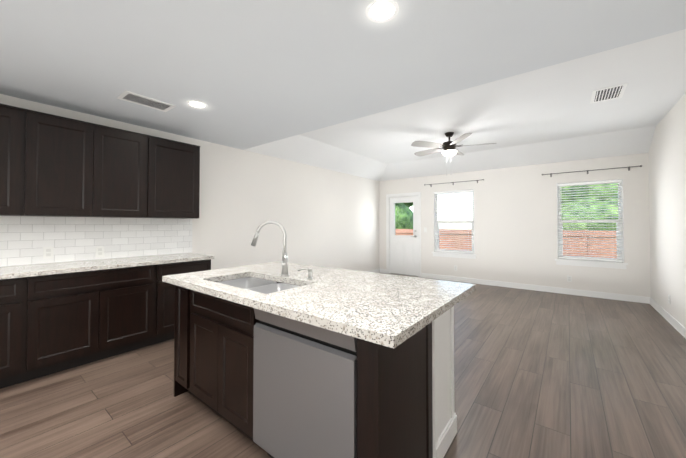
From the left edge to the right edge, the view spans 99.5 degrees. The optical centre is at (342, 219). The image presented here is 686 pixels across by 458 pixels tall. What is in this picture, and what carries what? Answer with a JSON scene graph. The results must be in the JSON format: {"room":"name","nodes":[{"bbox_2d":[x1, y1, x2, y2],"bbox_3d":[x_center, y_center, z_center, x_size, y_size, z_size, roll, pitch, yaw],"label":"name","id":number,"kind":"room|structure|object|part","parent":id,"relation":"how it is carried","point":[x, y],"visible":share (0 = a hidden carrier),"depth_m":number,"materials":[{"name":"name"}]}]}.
{"room":"kitchen","nodes":[
{"label":"kitchen","id":0,"kind":"room"},
{"bbox_2d":[0,94,378,270],"bbox_3d":[-1.799,-0.148,4.442,0.140,3.030,8.936,-1,-1,38],"label":"wall","id":1,"kind":"structure","parent":0,"point":[326,217],"depth_m":5.07,"materials":[{"name":"paint"}]},
{"bbox_2d":[0,103,27,215],"bbox_3d":[-3.047,-0.508,2.447,0.332,0.934,0.455,-1,-1,38],"label":"upper cabinet","id":2,"kind":"object","parent":1,"relation":"attached to","point":[13,120],"depth_m":2.48,"materials":[{"name":"brown wood"}]},
{"bbox_2d":[43,247,53,258],"bbox_3d":[-2.905,0.321,2.864,0.007,0.115,0.072,-1,-1,38],"label":"electrical outlet plate","id":3,"kind":"object","parent":1,"relation":"attached to","point":[48,252],"depth_m":2.86,"materials":[{"name":"white plastic"}]},
{"bbox_2d":[24,109,95,216],"bbox_3d":[-2.764,-0.502,2.812,0.332,0.934,0.470,-1,-1,38],"label":"upper cabinet","id":4,"kind":"object","parent":1,"relation":"attached to","point":[51,165],"depth_m":2.71,"materials":[{"name":"brown wood"}]},
{"bbox_2d":[0,216,191,266],"bbox_3d":[-2.972,0.196,2.798,0.010,0.460,2.970,-1,-1,38],"label":"tile backsplash","id":5,"kind":"structure","parent":1,"relation":"attached to","point":[24,240],"depth_m":3.10,"materials":[{"name":"white tile"}]},
{"bbox_2d":[96,246,103,256],"bbox_3d":[-2.660,0.347,3.180,0.007,0.115,0.072,-1,-1,38],"label":"electrical outlet plate","id":6,"kind":"object","parent":1,"relation":"attached to","point":[100,249],"depth_m":3.18,"materials":[{"name":"white plastic"}]},
{"bbox_2d":[96,124,147,217],"bbox_3d":[-2.476,-0.496,3.184,0.332,0.934,0.469,-1,-1,38],"label":"upper cabinet","id":7,"kind":"object","parent":1,"relation":"attached to","point":[121,155],"depth_m":3.08,"materials":[{"name":"brown wood"}]},
{"bbox_2d":[148,135,199,218],"bbox_3d":[-2.150,-0.489,3.605,0.332,0.934,0.597,-1,-1,38],"label":"upper cabinet","id":8,"kind":"object","parent":1,"relation":"attached to","point":[173,166],"depth_m":3.49,"materials":[{"name":"brown wood"}]},
{"bbox_2d":[366,268,380,272],"bbox_3d":[-0.533,1.339,5.922,0.018,0.105,5.006,-1,-1,38],"label":"baseboard","id":9,"kind":"structure","parent":1,"relation":"attached to","point":[376,270],"depth_m":7.76,"materials":[{"name":"white wood"}]},
{"bbox_2d":[0,273,685,457],"bbox_3d":[0.284,1.366,2.803,5.410,0.050,9.216,-1,-1,38],"label":"floor","id":10,"kind":"structure","parent":0,"point":[540,374],"depth_m":2.19,"materials":[{"name":"wood"}]},
{"bbox_2d":[0,259,210,388],"bbox_3d":[-2.744,0.900,2.591,0.608,0.874,2.920,-1,-1,38],"label":"base cabinet","id":11,"kind":"object","parent":10,"relation":"on","point":[52,324],"depth_m":2.62,"materials":[{"name":"brown wood"}]},
{"bbox_2d":[0,253,213,279],"bbox_3d":[-2.731,0.443,2.595,0.633,0.040,2.950,-1,-1,38],"label":"countertop","id":12,"kind":"structure","parent":11,"relation":"on","point":[18,271],"depth_m":2.78,"materials":[{"name":"white stone"}]},
{"bbox_2d":[173,276,456,457],"bbox_3d":[-0.294,0.890,2.011,1.824,0.874,0.928,-1,-1,38],"label":"kitchen island","id":13,"kind":"object","parent":10,"relation":"on","point":[284,358],"depth_m":1.45,"materials":[{"name":"brown wood"}]},
{"bbox_2d":[253,308,356,457],"bbox_3d":[-0.054,0.891,1.582,0.670,0.858,0.551,-1,-1,38],"label":"dishwasher","id":14,"kind":"object","parent":13,"relation":"in","point":[305,375],"depth_m":1.34,"materials":[{"name":"silver metal"}]},
{"bbox_2d":[162,261,475,347],"bbox_3d":[-0.248,0.440,2.005,1.916,0.053,1.100,-1,-1,38],"label":"island countertop","id":15,"kind":"structure","parent":13,"relation":"on","point":[384,310],"depth_m":1.56,"materials":[{"name":"white stone"}]},
{"bbox_2d":[251,220,289,275],"bbox_3d":[-0.540,0.210,2.171,0.253,0.412,0.193,-1,-1,38],"label":"faucet","id":16,"kind":"object","parent":15,"relation":"on","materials":[{"name":"silver metal"}]},
{"bbox_2d":[298,268,312,279],"bbox_3d":[-0.261,0.376,2.033,0.093,0.075,0.077,-1,-1,38],"label":"soap dispenser","id":17,"kind":"object","parent":15,"relation":"on","point":[309,277],"depth_m":2.02,"materials":[{"name":"silver metal"}]},
{"bbox_2d":[0,0,685,180],"bbox_3d":[0.284,-1.291,2.846,5.130,0.296,8.936,-1,-1,38],"label":"ceiling","id":18,"kind":"structure","parent":0,"point":[251,73],"depth_m":2.38,"materials":[{"name":"paint"}]},
{"bbox_2d":[117,90,175,111],"bbox_3d":[-1.896,-1.141,2.815,0.250,0.007,0.420,-1,-1,38],"label":"ceiling vent","id":19,"kind":"object","parent":18,"relation":"in","point":[135,98],"visible":1,"depth_m":2.80,"materials":[{"name":"white metal"}]},
{"bbox_2d":[187,100,206,107],"bbox_3d":[-1.441,-1.139,2.871,0.420,0.006,0.420,-1,-1,38],"label":"recessed light","id":20,"kind":"object","parent":18,"relation":"in","point":[195,104],"visible":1,"depth_m":2.86,"materials":[{"name":"white plastic"}]},
{"bbox_2d":[366,0,398,22],"bbox_3d":[0.217,-1.160,1.615,0.420,0.006,0.420,-1,-1,38],"label":"recessed light","id":21,"kind":"object","parent":18,"relation":"in","point":[380,11],"visible":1,"depth_m":1.61,"materials":[{"name":"white plastic"}]},
{"bbox_2d":[411,132,495,155],"bbox_3d":[1.750,-1.062,4.754,1.321,0.689,1.278,-1,-1,38],"label":"ceiling fan","id":22,"kind":"object","parent":18,"relation":"hanging from","point":[449,147],"visible":1,"depth_m":4.63,"materials":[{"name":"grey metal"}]},
{"bbox_3d":[1.727,-1.073,4.713,0.230,0.071,0.230,-1,-1,38],"label":"lamp shade","id":23,"kind":"part","parent":22,"relation":"part of","materials":[{"name":"white glass"}]},
{"bbox_3d":[1.730,-1.258,4.722,0.404,0.299,0.390,-1,-1,38],"label":"motor","id":24,"kind":"part","parent":22,"relation":"part of","materials":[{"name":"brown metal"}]},
{"bbox_2d":[590,83,627,103],"bbox_3d":[3.005,-1.428,3.299,0.280,0.007,0.430,-1,-1,38],"label":"ceiling vent","id":25,"kind":"object","parent":18,"relation":"in","point":[609,93],"visible":1,"depth_m":3.28,"materials":[{"name":"white metal"}]},
{"bbox_2d":[379,153,650,296],"bbox_3d":[3.063,-0.115,6.415,5.410,3.030,0.140,-1,-1,38],"label":"wall","id":26,"kind":"structure","parent":0,"point":[515,218],"depth_m":5.81,"materials":[{"name":"paint"}]},
{"bbox_2d":[386,192,420,276],"bbox_3d":[1.587,0.365,7.538,0.964,2.107,0.151,-1,-1,38],"label":"door frame","id":27,"kind":"structure","parent":26,"relation":"attached to","point":[389,196],"depth_m":7.60,"materials":[{"name":"white wood"}]},
{"bbox_2d":[390,196,417,275],"bbox_3d":[1.567,0.399,7.512,0.790,1.999,0.103,-1,-1,38],"label":"door","id":28,"kind":"structure","parent":26,"relation":"in","point":[403,254],"depth_m":7.50,"materials":[{"name":"white wood"}]},
{"bbox_2d":[424,179,483,186],"bbox_3d":[2.526,-0.846,6.697,1.346,0.070,0.089,-1,-1,38],"label":"curtain rod","id":29,"kind":"object","parent":26,"relation":"attached to","point":[452,182],"visible":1,"depth_m":6.68,"materials":[{"name":"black metal"}]},
{"bbox_2d":[432,189,476,258],"bbox_3d":[2.578,0.094,6.756,1.000,1.543,0.160,-1,-1,38],"label":"window","id":30,"kind":"structure","parent":26,"relation":"in","point":[440,253],"depth_m":6.78,"materials":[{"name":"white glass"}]},
{"bbox_2d":[434,190,473,252],"bbox_3d":[2.571,0.040,6.748,0.888,1.411,0.065,-1,-1,38],"label":"window blind","id":31,"kind":"object","parent":30,"relation":"attached to","point":[450,192],"visible":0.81,"depth_m":6.79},
{"bbox_2d":[421,273,648,303],"bbox_3d":[3.477,1.340,5.969,3.900,0.105,0.018,-1,-1,38],"label":"baseboard","id":32,"kind":"structure","parent":26,"relation":"attached to","point":[622,297],"depth_m":5.61,"materials":[{"name":"white wood"}]},
{"bbox_2d":[555,179,627,268],"bbox_3d":[4.471,0.070,5.289,1.000,1.543,0.160,-1,-1,38],"label":"window","id":33,"kind":"structure","parent":26,"relation":"in","point":[595,263],"depth_m":5.22,"materials":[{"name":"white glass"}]},
{"bbox_2d":[558,180,622,261],"bbox_3d":[4.464,0.016,5.281,0.888,1.411,0.065,-1,-1,38],"label":"window blind","id":34,"kind":"object","parent":33,"relation":"attached to","point":[590,183],"visible":0.9,"depth_m":5.26,"materials":[{"name":"white plastic"}]},
{"bbox_2d":[542,165,641,176],"bbox_3d":[4.412,-0.870,5.236,1.376,0.070,0.089,-1,-1,38],"label":"curtain rod","id":35,"kind":"object","parent":26,"relation":"attached to","point":[593,170],"visible":1,"depth_m":5.17,"materials":[{"name":"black metal"}]},
{"bbox_2d":[648,93,685,327],"bbox_3d":[2.367,-0.201,1.214,0.140,3.030,8.936,-1,-1,38],"label":"wall","id":36,"kind":"structure","parent":0,"point":[667,182],"depth_m":3.83,"materials":[{"name":"paint"}]},
{"bbox_2d":[649,297,685,338],"bbox_3d":[2.304,1.262,1.237,0.018,0.105,8.939,-1,-1,38],"label":"baseboard","id":37,"kind":"structure","parent":36,"relation":"attached to","point":[680,328],"depth_m":3.83,"materials":[{"name":"white wood"}]},
{"label":"outside","id":38,"kind":"structure","parent":0,"visible":0},
{"bbox_3d":[8.606,2.091,12.821,30.000,0.070,16.814,-1,-1,38],"label":"lawn","id":39,"kind":"structure","parent":38,"visible":0},
{"bbox_2d":[395,229,616,257],"bbox_3d":[5.916,1.144,9.365,26.000,1.710,0.110,-1,-1,38],"label":"fence","id":40,"kind":"object","parent":39,"relation":"on","point":[458,237],"depth_m":8.65,"materials":[{"name":"brown wood"}]},
{"bbox_2d":[395,183,617,230],"bbox_3d":[7.367,-0.745,11.542,25.935,5.559,5.397,-1,-1,38],"label":"tree","id":41,"kind":"object","parent":39,"relation":"on","point":[404,213],"depth_m":8.98,"materials":[{"name":"green plant"}]}
]}

